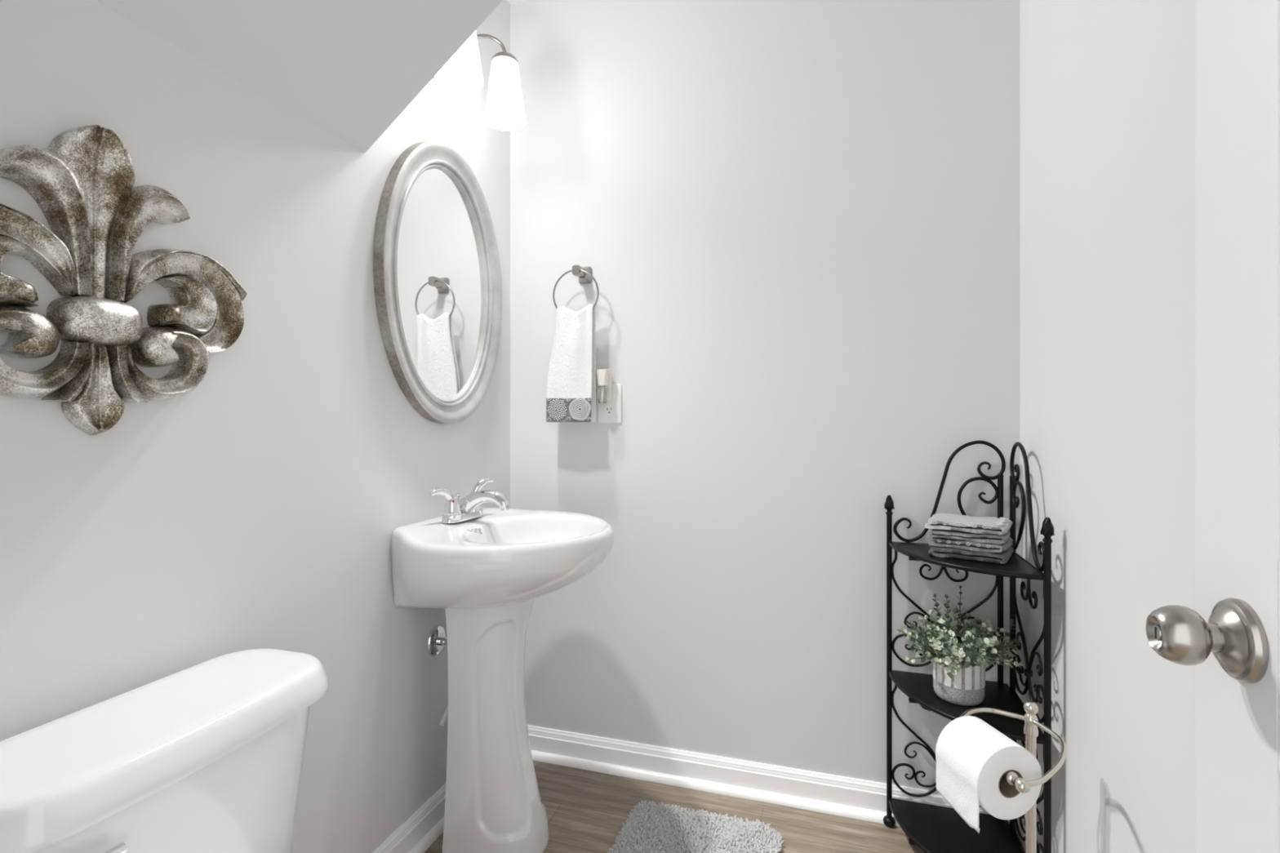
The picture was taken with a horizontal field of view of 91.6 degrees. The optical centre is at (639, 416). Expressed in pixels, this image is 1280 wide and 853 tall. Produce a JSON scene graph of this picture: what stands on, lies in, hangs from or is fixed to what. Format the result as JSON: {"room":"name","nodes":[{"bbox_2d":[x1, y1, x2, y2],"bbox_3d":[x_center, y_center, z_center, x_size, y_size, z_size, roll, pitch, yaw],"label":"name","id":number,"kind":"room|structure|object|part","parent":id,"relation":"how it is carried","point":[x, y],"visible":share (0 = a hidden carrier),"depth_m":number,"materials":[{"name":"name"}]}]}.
{"room":"bathroom","nodes":[
{"label":"bathroom","id":0,"kind":"room"},
{"bbox_2d":[0,0,510,852],"bbox_3d":[-0.753,-0.180,1.212,0.120,2.560,2.040,0,0,17],"label":"wall","id":1,"kind":"structure","parent":0,"point":[260,504],"depth_m":1.15,"materials":[{"name":"white paint"}]},
{"bbox_2d":[0,124,247,435],"bbox_3d":[-0.762,-0.193,0.883,0.055,0.438,0.449,0,0,17],"label":"wall plaque","id":2,"kind":"object","parent":1,"relation":"attached to","point":[82,184],"visible":1,"depth_m":0.88,"materials":[{"name":"silver metal"}]},
{"bbox_2d":[372,783,445,852],"bbox_3d":[-0.681,1.054,1.189,0.031,0.093,1.800,0,0,17],"label":"baseboard","id":3,"kind":"structure","parent":1,"relation":"attached to","point":[420,831],"depth_m":1.58,"materials":[{"name":"white wood"}]},
{"bbox_3d":[-0.674,1.089,1.188,0.018,0.021,1.774,0,0,17],"label":"shoe molding","id":4,"kind":"part","parent":3,"relation":"part of","materials":[{"name":"white wood"}]},
{"bbox_2d":[426,625,447,656],"bbox_3d":[-0.540,0.548,1.541,0.090,0.074,0.079,0,0,17],"label":"water valve","id":5,"kind":"object","parent":1,"relation":"attached to","point":[437,642],"depth_m":1.65,"materials":[{"name":"silver metal"}]},
{"bbox_2d":[373,140,502,423],"bbox_3d":[-0.523,-0.357,1.691,0.032,0.752,0.534,0,0,17],"label":"wall mirror","id":6,"kind":"object","parent":1,"relation":"attached to","point":[437,284],"visible":1,"depth_m":1.66,"materials":[{"name":"silver metal"}]},
{"bbox_2d":[397,168,484,399],"bbox_3d":[-0.535,-0.357,1.695,0.005,0.620,0.402,0,0,17],"label":"mirror glass","id":7,"kind":"object","parent":6,"relation":"attached to","point":[441,247],"depth_m":1.68,"materials":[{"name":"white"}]},
{"bbox_2d":[439,705,448,726],"bbox_3d":[-0.532,0.750,1.566,0.090,0.043,0.034,0,0,17],"label":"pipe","id":8,"kind":"object","parent":1,"relation":"attached to","point":[445,717],"depth_m":1.64,"materials":[{"name":"silver metal"}]},
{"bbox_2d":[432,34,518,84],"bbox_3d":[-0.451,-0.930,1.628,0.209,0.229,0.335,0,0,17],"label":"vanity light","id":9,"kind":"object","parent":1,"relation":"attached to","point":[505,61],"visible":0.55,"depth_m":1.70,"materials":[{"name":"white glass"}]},
{"bbox_3d":[-0.449,-1.008,1.691,0.173,0.074,0.016,0,0,-18],"label":"lamp arm","id":10,"kind":"part","parent":9,"relation":"part of","materials":[{"name":"silver metal"}]},
{"bbox_2d":[95,0,502,152],"bbox_3d":[-0.335,-0.981,0.734,0.962,0.758,1.135,0,0,17],"label":"ceiling","id":11,"kind":"structure","parent":0,"point":[349,68],"depth_m":1.18,"materials":[{"name":"white paint"}]},
{"bbox_2d":[506,0,529,4],"bbox_3d":[0.011,-1.410,0.974,1.480,0.100,1.800,0,0,17],"label":"ceiling","id":12,"kind":"structure","parent":0,"point":[510,2],"depth_m":2.04,"materials":[{"name":"white paint"}]},
{"bbox_2d":[423,760,924,852],"bbox_3d":[-0.238,1.130,0.172,1.720,0.060,3.720,0,0,17],"label":"floor","id":13,"kind":"structure","parent":0,"point":[586,810],"depth_m":1.71,"materials":[{"name":"brown wood"}]},
{"bbox_2d":[0,648,328,852],"bbox_3d":[-0.437,0.750,0.787,0.707,0.700,0.476,0,0,17],"label":"toilet","id":14,"kind":"object","parent":13,"relation":"on","point":[207,756],"visible":1,"depth_m":0.81,"materials":[{"name":"white ceramic"}]},
{"bbox_3d":[-0.614,0.490,0.670,0.023,0.025,0.100,0,0,27],"label":"flush lever","id":15,"kind":"part","parent":14,"relation":"part of","materials":[{"name":"silver metal"}]},
{"bbox_3d":[-0.668,0.589,0.859,0.204,0.282,0.434,0,0,17],"label":"tank","id":16,"kind":"part","parent":14,"relation":"part of","materials":[{"name":"white ceramic"}]},
{"bbox_2d":[391,507,613,852],"bbox_3d":[-0.310,0.683,1.587,0.498,0.834,0.558,0,0,17],"label":"pedestal sink","id":17,"kind":"object","parent":13,"relation":"on","point":[487,571],"visible":0.99,"depth_m":1.52,"materials":[{"name":"white ceramic"}]},
{"bbox_2d":[428,477,510,523],"bbox_3d":[-0.451,0.218,1.648,0.200,0.100,0.160,0,0,-17],"label":"faucet","id":18,"kind":"object","parent":17,"relation":"on","point":[469,507],"visible":1,"depth_m":1.61,"materials":[{"name":"silver metal"}]},
{"bbox_3d":[-0.501,0.201,1.577,0.021,0.042,0.074,0,0,41],"label":"lever","id":19,"kind":"part","parent":18,"relation":"part of","materials":[{"name":"silver metal"}]},
{"bbox_3d":[-0.483,0.234,1.598,0.050,0.058,0.050,0,0,17],"label":"handle","id":20,"kind":"part","parent":18,"relation":"part of","materials":[{"name":"silver metal"}]},
{"bbox_3d":[-0.484,0.230,1.653,0.014,0.054,0.014,0,0,17],"label":"lift rod","id":21,"kind":"part","parent":18,"relation":"part of","materials":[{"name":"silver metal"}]},
{"bbox_3d":[-0.468,0.261,1.647,0.052,0.016,0.160,0,0,17],"label":"plate","id":22,"kind":"part","parent":18,"relation":"part of","materials":[{"name":"silver metal"}]},
{"bbox_3d":[-0.453,0.234,1.696,0.050,0.058,0.050,0,0,17],"label":"handle","id":23,"kind":"part","parent":18,"relation":"part of","materials":[{"name":"silver metal"}]},
{"bbox_3d":[-0.433,0.196,1.712,0.071,0.056,0.021,0,0,-42],"label":"lever","id":24,"kind":"part","parent":18,"relation":"part of","materials":[{"name":"silver metal"}]},
{"bbox_3d":[-0.414,0.230,1.630,0.161,0.078,0.046,0,0,17],"label":"spout","id":25,"kind":"part","parent":18,"relation":"part of","materials":[{"name":"silver metal"}]},
{"bbox_2d":[391,507,613,608],"bbox_3d":[-0.310,0.363,1.587,0.498,0.194,0.558,0,0,17],"label":"basin","id":26,"kind":"object","parent":17,"relation":"in","point":[510,558],"depth_m":1.41,"materials":[{"name":"white ceramic"}]},
{"bbox_2d":[608,800,783,852],"bbox_3d":[0.088,1.086,1.397,0.420,0.027,0.671,0,0,17],"label":"bath mat","id":27,"kind":"object","parent":13,"relation":"on","point":[651,827],"visible":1,"depth_m":1.61,"materials":[{"name":"white fabric"}]},
{"bbox_2d":[883,440,1054,852],"bbox_3d":[0.764,0.580,1.493,0.318,1.039,0.333,0,0,17],"label":"corner shelf","id":28,"kind":"object","parent":13,"relation":"on","point":[933,828],"visible":0.66,"depth_m":1.52,"materials":[{"name":"black metal"}]},
{"bbox_3d":[0.672,0.668,1.678,0.014,0.827,0.014,0,0,17],"label":"post","id":29,"kind":"part","parent":28,"relation":"part of","materials":[{"name":"black metal"}]},
{"bbox_3d":[0.799,1.031,1.638,0.266,0.009,0.009,0,0,17],"label":"rail","id":30,"kind":"part","parent":28,"relation":"part of","materials":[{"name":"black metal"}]},
{"bbox_3d":[0.799,0.686,1.638,0.266,0.009,0.009,0,0,17],"label":"rail","id":31,"kind":"part","parent":28,"relation":"part of","materials":[{"name":"black metal"}]},
{"bbox_2d":[896,585,1022,705],"bbox_3d":[0.763,0.547,1.509,0.266,0.265,0.241,0,0,17],"label":"potted plant","id":32,"kind":"object","parent":28,"relation":"on","point":[959,659],"visible":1,"depth_m":1.47,"materials":[{"name":"green plant"}]},
{"bbox_3d":[0.775,0.629,1.514,0.114,0.100,0.114,0,0,17],"label":"plant pot","id":33,"kind":"part","parent":32,"relation":"part of","materials":[{"name":"ceramic"}]},
{"bbox_2d":[928,545,1013,564],"bbox_3d":[0.802,0.323,1.510,0.173,0.022,0.147,0,0,36],"label":"washcloth","id":34,"kind":"object","parent":28,"relation":"on","point":[1002,557],"visible":0.53,"depth_m":1.46,"materials":[{"name":"grey fabric"}]},
{"bbox_2d":[928,537,1013,552],"bbox_3d":[0.803,0.300,1.512,0.168,0.023,0.144,0,0,38],"label":"washcloth","id":35,"kind":"object","parent":34,"relation":"on","point":[942,542],"visible":0.56,"depth_m":1.46,"materials":[{"name":"grey fabric"}]},
{"bbox_2d":[928,528,1010,543],"bbox_3d":[0.800,0.280,1.512,0.169,0.020,0.145,0,0,33],"label":"washcloth","id":36,"kind":"object","parent":35,"relation":"on","point":[939,533],"visible":0.52,"depth_m":1.45,"materials":[{"name":"grey fabric"}]},
{"bbox_2d":[924,513,1012,534],"bbox_3d":[0.797,0.257,1.512,0.179,0.025,0.149,0,0,35],"label":"washcloth","id":37,"kind":"object","parent":36,"relation":"on","point":[990,525],"visible":1,"depth_m":1.48,"materials":[{"name":"grey fabric"}]},
{"bbox_3d":[0.926,0.615,1.599,0.014,0.934,0.014,0,0,17],"label":"post","id":38,"kind":"part","parent":28,"relation":"part of","materials":[{"name":"black metal"}]},
{"bbox_3d":[0.935,0.615,1.562,0.014,0.934,0.014,0,0,17],"label":"post","id":39,"kind":"part","parent":28,"relation":"part of","materials":[{"name":"black metal"}]},
{"bbox_3d":[0.896,1.031,1.435,0.009,0.009,0.266,0,0,17],"label":"rail","id":40,"kind":"part","parent":28,"relation":"part of","materials":[{"name":"black metal"}]},
{"bbox_3d":[0.896,0.686,1.435,0.009,0.009,0.266,0,0,17],"label":"rail","id":41,"kind":"part","parent":28,"relation":"part of","materials":[{"name":"black metal"}]},
{"bbox_3d":[0.896,0.340,1.435,0.009,0.009,0.266,0,0,17],"label":"rail","id":42,"kind":"part","parent":28,"relation":"part of","materials":[{"name":"black metal"}]},
{"bbox_3d":[0.857,0.668,1.308,0.014,0.827,0.014,0,0,17],"label":"post","id":43,"kind":"part","parent":28,"relation":"part of","materials":[{"name":"black metal"}]},
{"bbox_2d":[959,701,1066,852],"bbox_3d":[0.657,0.813,1.098,0.332,0.573,0.173,0,0,-42],"label":"toilet paper stand","id":44,"kind":"object","parent":13,"relation":"on","point":[1030,729],"visible":0.83,"depth_m":1.14,"materials":[{"name":"silver metal"}]},
{"bbox_2d":[935,715,1042,833],"bbox_3d":[0.569,0.580,1.021,0.114,0.131,0.104,0,0,-10],"label":"toilet paper roll","id":45,"kind":"object","parent":44,"relation":"hanging from","point":[972,757],"visible":0.97,"depth_m":0.98,"materials":[{"name":"white paper"}]},
{"bbox_3d":[0.637,0.560,1.066,0.177,0.012,0.257,0,0,17],"label":"holder arm","id":46,"kind":"part","parent":44,"relation":"part of","materials":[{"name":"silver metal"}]},
{"bbox_2d":[510,0,1019,791],"bbox_3d":[0.296,-0.180,1.891,1.480,2.560,0.120,0,0,17],"label":"wall","id":47,"kind":"structure","parent":0,"point":[796,223],"depth_m":1.81,"materials":[{"name":"white paint"}]},
{"bbox_2d":[546,304,596,422],"bbox_3d":[-0.214,-0.163,1.918,0.156,0.363,0.040,0,0,17],"label":"hand towel","id":48,"kind":"object","parent":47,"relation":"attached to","point":[571,397],"visible":1,"depth_m":1.90,"materials":[{"name":"white terry cloth"},{"name":"gray patterned fabric"}]},
{"bbox_2d":[552,265,599,310],"bbox_3d":[-0.191,-0.388,1.941,0.154,0.173,0.074,0,0,17],"label":"towel ring","id":49,"kind":"object","parent":47,"relation":"attached to","point":[584,275],"visible":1,"depth_m":1.93,"materials":[{"name":"silver metal"}]},
{"bbox_3d":[-0.177,-0.448,1.959,0.044,0.053,0.030,0,0,17],"label":"mounting post","id":50,"kind":"part","parent":49,"relation":"part of","materials":[{"name":"silver metal"}]},
{"bbox_2d":[598,383,622,423],"bbox_3d":[-0.095,-0.042,1.945,0.078,0.123,0.008,0,0,17],"label":"wall outlet","id":51,"kind":"object","parent":47,"relation":"attached to","point":[611,411],"visible":0.83,"depth_m":1.94,"materials":[{"name":"white plastic"}]},
{"bbox_2d":[595,368,612,403],"bbox_3d":[-0.113,-0.094,1.919,0.044,0.104,0.054,0,0,17],"label":"air freshener","id":52,"kind":"object","parent":51,"relation":"attached to","point":[604,391],"visible":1,"depth_m":1.90,"materials":[{"name":"white plastic"}]},
{"bbox_2d":[596,385,608,403],"bbox_3d":[-0.115,-0.069,1.909,0.035,0.054,0.035,0,0,17],"label":"oil bottle","id":53,"kind":"object","parent":52,"relation":"on","point":[602,390],"depth_m":1.90,"materials":[{"name":"clear glass"}]},
{"bbox_2d":[595,368,609,386],"bbox_3d":[-0.114,-0.121,1.914,0.044,0.050,0.034,0,0,17],"label":"diffuser","id":54,"kind":"object","parent":52,"relation":"attached to","point":[602,375],"depth_m":1.90,"materials":[{"name":"white plastic"}]},
{"bbox_2d":[604,405,614,414],"bbox_3d":[-0.095,-0.021,1.943,0.034,0.029,0.003,0,0,17],"label":"receptacle","id":55,"kind":"object","parent":51,"relation":"attached to","point":[608,410],"depth_m":1.94,"materials":[{"name":"white plastic"}]},
{"bbox_2d":[606,392,614,401],"bbox_3d":[-0.095,-0.062,1.943,0.034,0.029,0.003,0,0,17],"label":"receptacle","id":56,"kind":"object","parent":51,"relation":"attached to","point":[613,393],"depth_m":1.94,"materials":[{"name":"white plastic"}]},
{"bbox_2d":[527,724,1009,826],"bbox_3d":[0.274,1.054,1.819,1.480,0.093,0.031,0,0,17],"label":"baseboard","id":57,"kind":"structure","parent":47,"relation":"attached to","point":[833,794],"depth_m":1.83,"materials":[{"name":"white wood"}]},
{"bbox_3d":[0.272,1.089,1.813,1.454,0.021,0.018,0,0,17],"label":"shoe molding","id":58,"kind":"part","parent":57,"relation":"part of","materials":[{"name":"white wood"}]},
{"bbox_2d":[1019,0,1195,852],"bbox_3d":[0.775,-0.180,0.737,0.120,2.560,2.040,0,0,17],"label":"wall","id":59,"kind":"structure","parent":0,"point":[1108,87],"depth_m":1.08,"materials":[{"name":"white paint"}]},
{"bbox_2d":[1015,813,1041,852],"bbox_3d":[0.703,1.054,0.759,0.031,0.093,1.800,0,0,17],"label":"baseboard","id":60,"kind":"structure","parent":59,"relation":"attached to","point":[1023,834],"depth_m":1.55,"materials":[{"name":"white"}]},
{"bbox_3d":[-0.274,-0.180,0.058,1.480,2.560,0.120,0,0,17],"label":"wall","id":61,"kind":"structure","parent":0,"visible":0},
{"bbox_2d":[1146,0,1279,852],"bbox_3d":[0.438,0.079,0.255,0.158,2.018,0.685,0,0,17],"label":"door","id":62,"kind":"structure","parent":61,"relation":"in","point":[1232,637],"depth_m":0.52,"materials":[{"name":"white paint"}]},
{"bbox_3d":[0.467,0.186,0.530,0.049,0.049,0.049,0,0,17],"label":"knob","id":63,"kind":"part","parent":62,"relation":"part of","materials":[{"name":"silver metal"}]}
]}

